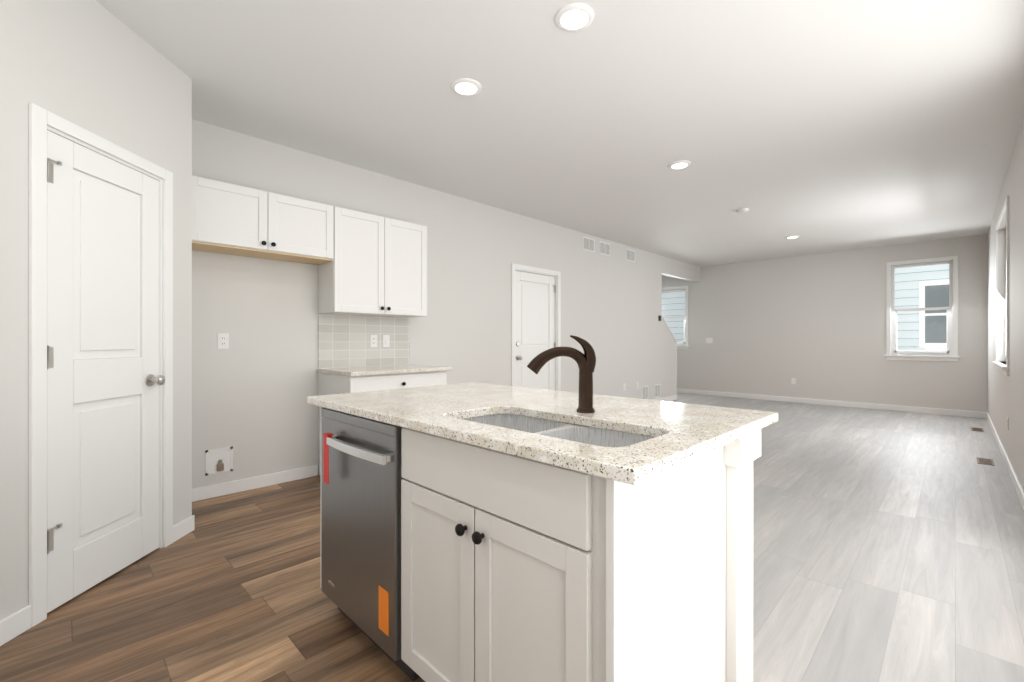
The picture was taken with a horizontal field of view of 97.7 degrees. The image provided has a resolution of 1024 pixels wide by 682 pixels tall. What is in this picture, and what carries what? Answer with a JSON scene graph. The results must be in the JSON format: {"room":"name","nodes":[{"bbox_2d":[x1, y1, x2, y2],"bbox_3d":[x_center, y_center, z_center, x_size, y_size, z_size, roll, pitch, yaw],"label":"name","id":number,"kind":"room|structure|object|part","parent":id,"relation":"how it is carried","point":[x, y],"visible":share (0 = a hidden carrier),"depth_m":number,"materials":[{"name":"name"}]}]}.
{"room":"kitchen","nodes":[
{"label":"kitchen","id":0,"kind":"room"},
{"bbox_2d":[0,0,191,619],"bbox_3d":[-2.189,-0.220,2.099,0.495,2.740,2.072,0,0,0],"label":"wall","id":1,"kind":"structure","parent":0,"point":[96,67],"depth_m":1.95,"materials":[{"name":"white paint"}]},
{"bbox_2d":[0,515,194,645],"bbox_3d":[-1.934,1.104,2.101,0.014,0.092,1.249,0,0,0],"label":"baseboard","id":2,"kind":"structure","parent":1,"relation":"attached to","point":[15,624],"depth_m":1.76,"materials":[{"name":"white paint"}]},
{"bbox_2d":[29,103,172,626],"bbox_3d":[-1.989,0.097,2.172,0.126,2.106,0.752,0,0,0],"label":"door frame","id":3,"kind":"structure","parent":1,"relation":"attached to","point":[42,121],"depth_m":1.84,"materials":[{"name":"white paint"}]},
{"bbox_2d":[47,130,164,612],"bbox_3d":[-1.926,0.129,2.166,0.106,2.023,0.616,0,0,0],"label":"pantry door","id":4,"kind":"structure","parent":1,"relation":"in","point":[105,379],"depth_m":2.12,"materials":[{"name":"white paint"}]},
{"bbox_3d":[-1.936,0.067,1.877,0.014,0.100,0.038,0,0,0],"label":"hinge handle","id":5,"kind":"part","parent":4,"relation":"part of","materials":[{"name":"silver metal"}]},
{"bbox_3d":[-1.936,-0.715,1.889,0.015,0.104,0.062,0,0,0],"label":"hinge handle","id":6,"kind":"part","parent":4,"relation":"part of","materials":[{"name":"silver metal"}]},
{"bbox_3d":[-1.936,0.835,1.889,0.015,0.104,0.062,0,0,0],"label":"hinge handle","id":7,"kind":"part","parent":4,"relation":"part of","materials":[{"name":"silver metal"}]},
{"bbox_3d":[-1.909,0.210,2.404,0.071,0.064,0.064,0,0,0],"label":"knob","id":8,"kind":"part","parent":4,"relation":"part of","materials":[{"name":"silver metal"}]},
{"bbox_2d":[192,119,700,488],"bbox_3d":[0.252,-0.220,5.856,0.110,2.740,10.700,0,0,45],"label":"wall","id":9,"kind":"structure","parent":0,"point":[254,385],"depth_m":4.25,"materials":[{"name":"white paint"}]},
{"bbox_2d":[205,446,232,475],"bbox_3d":[-2.182,0.890,3.334,0.067,0.184,0.174,0,0,45],"label":"outlet box","id":10,"kind":"object","parent":9,"relation":"attached to","point":[219,460],"visible":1,"depth_m":3.32,"materials":[{"name":"white plastic"}]},
{"bbox_2d":[218,333,228,348],"bbox_3d":[-2.153,0.000,3.341,0.008,0.115,0.070,0,0,45],"label":"outlet","id":11,"kind":"object","parent":9,"relation":"attached to","point":[223,340],"visible":1,"depth_m":3.34,"materials":[{"name":"white plastic"}]},
{"bbox_2d":[192,465,317,501],"bbox_3d":[-2.011,1.104,3.481,0.014,0.092,0.990,0,0,45],"label":"baseboard","id":12,"kind":"structure","parent":9,"relation":"attached to","point":[219,489],"depth_m":3.47,"materials":[{"name":"white paint"}]},
{"bbox_2d":[192,175,335,264],"bbox_3d":[-1.894,-0.877,3.380,0.316,0.430,0.980,0,0,45],"label":"upper cabinet","id":13,"kind":"object","parent":9,"relation":"attached to","point":[231,219],"depth_m":3.24,"materials":[{"name":"white paint"}]},
{"bbox_3d":[-1.960,-0.877,3.101,0.019,0.424,0.484,0,0,45],"label":"cabinet short door","id":14,"kind":"part","parent":13,"relation":"part of","materials":[{"name":"white paint"}]},
{"bbox_3d":[-1.793,-0.707,3.235,0.031,0.033,0.033,0,0,45],"label":"cabinet short knob","id":15,"kind":"part","parent":13,"relation":"part of","materials":[{"name":"black metal"}]},
{"bbox_3d":[-1.617,-0.877,3.448,0.019,0.424,0.484,0,0,45],"label":"cabinet short door","id":16,"kind":"part","parent":13,"relation":"part of","materials":[{"name":"white paint"}]},
{"bbox_2d":[316,207,426,318],"bbox_3d":[-1.232,-0.663,4.048,0.316,0.857,0.900,0,0,45],"label":"upper cabinet","id":17,"kind":"object","parent":9,"relation":"attached to","point":[372,284],"depth_m":3.89,"materials":[{"name":"white paint"}]},
{"bbox_3d":[-1.284,-0.663,3.784,0.019,0.851,0.444,0,0,45],"label":"cabinet tall door","id":18,"kind":"part","parent":17,"relation":"part of","materials":[{"name":"white paint"}]},
{"bbox_3d":[-0.969,-0.663,4.102,0.019,0.851,0.444,0,0,45],"label":"cabinet tall door","id":19,"kind":"part","parent":17,"relation":"part of","materials":[{"name":"white paint"}]},
{"bbox_2d":[370,334,377,347],"bbox_3d":[-1.294,0.000,4.192,0.008,0.115,0.070,0,0,45],"label":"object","id":20,"kind":"structure","parent":9,"relation":"attached to","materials":[{"name":"white plastic"}]},
{"bbox_2d":[382,335,389,346],"bbox_3d":[-1.201,0.000,4.284,0.011,0.115,0.070,0,0,45],"label":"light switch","id":21,"kind":"structure","parent":9,"relation":"attached to","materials":[{"name":"white plastic"}]},
{"bbox_2d":[515,271,555,389],"bbox_3d":[0.322,0.129,5.866,0.106,2.023,0.818,0,0,45],"label":"door","id":22,"kind":"structure","parent":9,"relation":"in","point":[534,315],"depth_m":5.86,"materials":[{"name":"white paint"}]},
{"bbox_3d":[0.078,0.040,5.631,0.019,0.062,0.062,0,0,45],"label":"deadbolt knob","id":23,"kind":"part","parent":22,"relation":"part of","materials":[{"name":"silver metal"}]},
{"bbox_3d":[0.096,0.210,5.612,0.071,0.064,0.064,0,0,45],"label":"knob","id":24,"kind":"part","parent":22,"relation":"part of","materials":[{"name":"silver metal"}]},
{"bbox_3d":[0.580,-0.715,6.143,0.015,0.104,0.062,0,0,45],"label":"hinge handle","id":25,"kind":"part","parent":22,"relation":"part of","materials":[{"name":"silver metal"}]},
{"bbox_2d":[511,263,560,390],"bbox_3d":[0.293,0.097,5.886,0.126,2.106,0.955,0,0,45],"label":"door frame","id":26,"kind":"structure","parent":9,"relation":"attached to","point":[534,270],"depth_m":5.97,"materials":[{"name":"white paint"}]},
{"bbox_2d":[583,236,594,252],"bbox_3d":[1.147,-1.440,6.674,0.010,0.200,0.300,0,0,45],"label":"air vent","id":27,"kind":"object","parent":9,"relation":"in","point":[588,244],"visible":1,"depth_m":6.67,"materials":[{"name":"white plastic"}]},
{"bbox_2d":[599,241,609,255],"bbox_3d":[1.449,-1.440,6.979,0.010,0.200,0.300,0,0,45],"label":"air vent","id":28,"kind":"object","parent":9,"relation":"in","point":[604,248],"visible":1,"depth_m":6.96,"materials":[{"name":"white plastic"}]},
{"bbox_2d":[626,248,634,261],"bbox_3d":[1.998,-1.440,7.534,0.010,0.200,0.300,0,0,45],"label":"air vent","id":29,"kind":"object","parent":9,"relation":"in","point":[630,254],"visible":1,"depth_m":7.53,"materials":[{"name":"white plastic"}]},
{"bbox_2d":[642,385,647,398],"bbox_3d":[2.349,0.915,7.889,0.010,0.250,0.220,0,0,45],"label":"air vent","id":30,"kind":"object","parent":9,"relation":"in","point":[644,392],"visible":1,"depth_m":7.88,"materials":[{"name":"white plastic"}]},
{"bbox_2d":[655,384,659,397],"bbox_3d":[2.673,0.915,8.216,0.010,0.250,0.220,0,0,45],"label":"air vent","id":31,"kind":"object","parent":9,"relation":"in","point":[657,390],"visible":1,"depth_m":8.21,"materials":[{"name":"white plastic"}]},
{"bbox_2d":[653,395,676,400],"bbox_3d":[1.951,1.104,7.485,0.014,0.092,3.646,0,0,45],"label":"baseboard","id":32,"kind":"structure","parent":9,"relation":"attached to","point":[670,398],"depth_m":8.51,"materials":[{"name":"white paint"}]},
{"bbox_2d":[662,315,676,394],"bbox_3d":[2.753,0.096,8.384,0.140,2.109,1.212,0,0,45],"label":"trim","id":33,"kind":"structure","parent":9,"relation":"attached to","point":[676,350],"depth_m":8.76,"materials":[{"name":"white paint"}]},
{"bbox_2d":[0,393,1023,681],"bbox_3d":[1.425,1.200,4.773,5.600,0.100,10.810,0,0,45],"label":"floor","id":34,"kind":"structure","parent":0,"point":[888,545],"depth_m":2.13,"materials":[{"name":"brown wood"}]},
{"bbox_2d":[317,371,446,475],"bbox_3d":[-1.126,0.708,3.957,0.596,0.884,0.920,0,0,45],"label":"base cabinet","id":35,"kind":"object","parent":34,"relation":"on","point":[327,384],"depth_m":3.70,"materials":[{"name":"white paint"}]},
{"bbox_2d":[317,363,451,374],"bbox_3d":[-1.107,0.251,3.947,0.636,0.030,0.956,0,0,45],"label":"countertop","id":36,"kind":"structure","parent":35,"relation":"on","point":[397,368],"depth_m":3.75,"materials":[{"name":"beige stone"}]},
{"bbox_3d":[-0.921,0.357,3.753,0.019,0.150,0.912,0,0,45],"label":"cabinet drawer","id":37,"kind":"part","parent":35,"relation":"part of","materials":[{"name":"white paint"}]},
{"bbox_2d":[307,399,760,681],"bbox_3d":[-0.035,0.708,1.641,1.483,0.884,0.851,0,0,45],"label":"kitchen island","id":38,"kind":"object","parent":34,"relation":"on","point":[477,532],"depth_m":1.20,"materials":[{"name":"white paint"}]},
{"bbox_2d":[307,383,777,486],"bbox_3d":[0.004,0.251,1.693,1.545,0.030,0.933,0,0,45],"label":"island countertop","id":39,"kind":"structure","parent":38,"relation":"on","point":[697,431],"depth_m":1.36,"materials":[{"name":"beige stone"}]},
{"bbox_2d":[451,407,670,450],"bbox_3d":[0.097,0.357,1.314,0.740,0.205,0.374,0,0,45],"label":"sink","id":40,"kind":"object","parent":39,"relation":"in","point":[581,430],"depth_m":1.39,"materials":[{"name":"silver metal"}]},
{"bbox_2d":[527,335,598,414],"bbox_3d":[0.164,0.108,1.492,0.178,0.256,0.177,0,0,45],"label":"faucet","id":41,"kind":"object","parent":39,"relation":"on","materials":[{"name":"brown metal"}]},
{"bbox_2d":[971,427,983,431],"bbox_3d":[6.033,1.147,5.805,0.110,0.006,0.300,0,0,45],"label":"floor vent","id":42,"kind":"object","parent":34,"relation":"in","point":[977,429],"visible":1,"depth_m":5.79,"materials":[{"name":"brown metal"}]},
{"bbox_2d":[976,457,994,465],"bbox_3d":[4.514,1.147,4.270,0.110,0.006,0.300,0,0,45],"label":"floor vent","id":43,"kind":"object","parent":34,"relation":"in","point":[985,461],"visible":1,"depth_m":4.25,"materials":[{"name":"brown metal"}]},
{"bbox_2d":[96,0,1023,266],"bbox_3d":[1.425,-1.640,4.773,5.600,0.100,10.810,0,0,45],"label":"ceiling","id":44,"kind":"structure","parent":0,"point":[820,126],"depth_m":3.01,"materials":[{"name":"white paint"}]},
{"bbox_2d":[451,78,480,95],"bbox_3d":[-0.287,-1.583,2.802,0.192,0.013,0.192,0,0,45],"label":"recessed light","id":45,"kind":"object","parent":44,"relation":"in","point":[466,86],"visible":0.96,"depth_m":2.78,"materials":[{"name":"white paint"}]},
{"bbox_2d":[555,3,593,31],"bbox_3d":[0.307,-1.583,2.201,0.192,0.013,0.192,0,0,45],"label":"recessed light","id":46,"kind":"object","parent":44,"relation":"in","point":[576,16],"visible":0.98,"depth_m":2.18,"materials":[{"name":"white paint"}]},
{"bbox_2d":[668,160,690,168],"bbox_3d":[1.510,-1.583,4.035,0.192,0.013,0.192,0,0,45],"label":"recessed light","id":47,"kind":"object","parent":44,"relation":"in","point":[681,164],"visible":0.94,"depth_m":4.00,"materials":[{"name":"white paint"}]},
{"bbox_2d":[737,208,748,212],"bbox_3d":[2.789,-1.573,5.413,0.130,0.034,0.130,0,0,45],"label":"smoke detector","id":48,"kind":"object","parent":44,"relation":"attached to","point":[742,210],"visible":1,"depth_m":5.38,"materials":[{"name":"white plastic"}]},
{"bbox_2d":[785,235,799,238],"bbox_3d":[4.281,-1.583,6.835,0.192,0.013,0.192,0,0,45],"label":"recessed light","id":49,"kind":"object","parent":44,"relation":"in","point":[792,237],"visible":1,"depth_m":6.82,"materials":[{"name":"white paint"}]},
{"bbox_2d":[662,234,987,411],"bbox_3d":[5.188,-0.220,8.576,5.600,2.740,0.110,0,0,45],"label":"wall","id":50,"kind":"structure","parent":0,"point":[814,325],"depth_m":8.04,"materials":[{"name":"white paint"}]},
{"bbox_2d":[662,285,688,348],"bbox_3d":[3.598,-0.516,10.118,0.856,1.404,0.145,0,0,45],"label":"window","id":51,"kind":"structure","parent":50,"relation":"in","point":[686,346],"depth_m":9.94,"materials":[{"name":"white paint"}]},
{"bbox_2d":[706,338,712,342],"bbox_3d":[4.186,-0.010,9.497,0.144,0.115,0.011,0,0,45],"label":"light switch","id":52,"kind":"object","parent":50,"relation":"attached to","point":[709,340],"visible":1,"depth_m":9.49,"materials":[{"name":"white plastic"}]},
{"bbox_2d":[791,378,795,383],"bbox_3d":[5.287,0.750,8.406,0.070,0.115,0.008,0,0,45],"label":"outlet","id":53,"kind":"object","parent":50,"relation":"attached to","point":[793,380],"visible":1,"depth_m":8.40,"materials":[{"name":"white plastic"}]},
{"bbox_2d":[677,388,984,417],"bbox_3d":[5.130,1.104,8.546,5.340,0.092,0.014,0,0,45],"label":"baseboard","id":54,"kind":"structure","parent":50,"relation":"attached to","point":[963,413],"depth_m":7.83,"materials":[{"name":"white paint"}]},
{"bbox_2d":[884,256,959,361],"bbox_3d":[6.562,-0.496,7.185,0.896,1.624,0.145,0,0,45],"label":"window","id":55,"kind":"structure","parent":50,"relation":"in","point":[949,331],"depth_m":7.16,"materials":[{"name":"white plastic"}]},
{"bbox_2d":[988,117,1023,490],"bbox_3d":[3.337,-0.220,2.804,0.110,2.740,10.700,0,0,45],"label":"wall","id":56,"kind":"structure","parent":0,"point":[1005,396],"depth_m":3.92,"materials":[{"name":"white paint"}]},
{"bbox_2d":[992,195,1008,375],"bbox_3d":[5.016,-0.496,4.532,0.145,1.624,1.566,0,0,45],"label":"window","id":57,"kind":"structure","parent":56,"relation":"in","point":[1002,367],"depth_m":4.03,"materials":[{"name":"white paint"}]},
{"bbox_2d":[985,412,1023,509],"bbox_3d":[3.331,1.104,2.887,0.017,0.092,10.590,0,0,45],"label":"baseboard","id":58,"kind":"structure","parent":56,"relation":"attached to","point":[1018,488],"depth_m":3.92,"materials":[{"name":"white paint"}]},
{"label":"outside","id":59,"kind":"structure","parent":0,"visible":0},
{"bbox_2d":[662,264,948,350],"bbox_3d":[6.700,-1.850,10.872,16.000,8.000,0.100,0,0,45],"label":"neighbor siding","id":60,"kind":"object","parent":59,"point":[899,291],"depth_m":9.32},
{"bbox_2d":[919,280,948,349],"bbox_3d":[8.701,-0.520,8.800,1.040,1.380,0.030,0,0,45],"label":"window","id":61,"kind":"structure","parent":60,"relation":"attached to","point":[921,321],"depth_m":9.10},
{"bbox_2d":[925,284,948,342],"bbox_3d":[8.707,-0.540,8.806,0.860,1.160,0.008,0,0,45],"label":"window pane","id":62,"kind":"object","parent":61,"relation":"attached to","point":[932,299],"depth_m":8.99,"materials":[{"name":"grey glass"}]}
]}

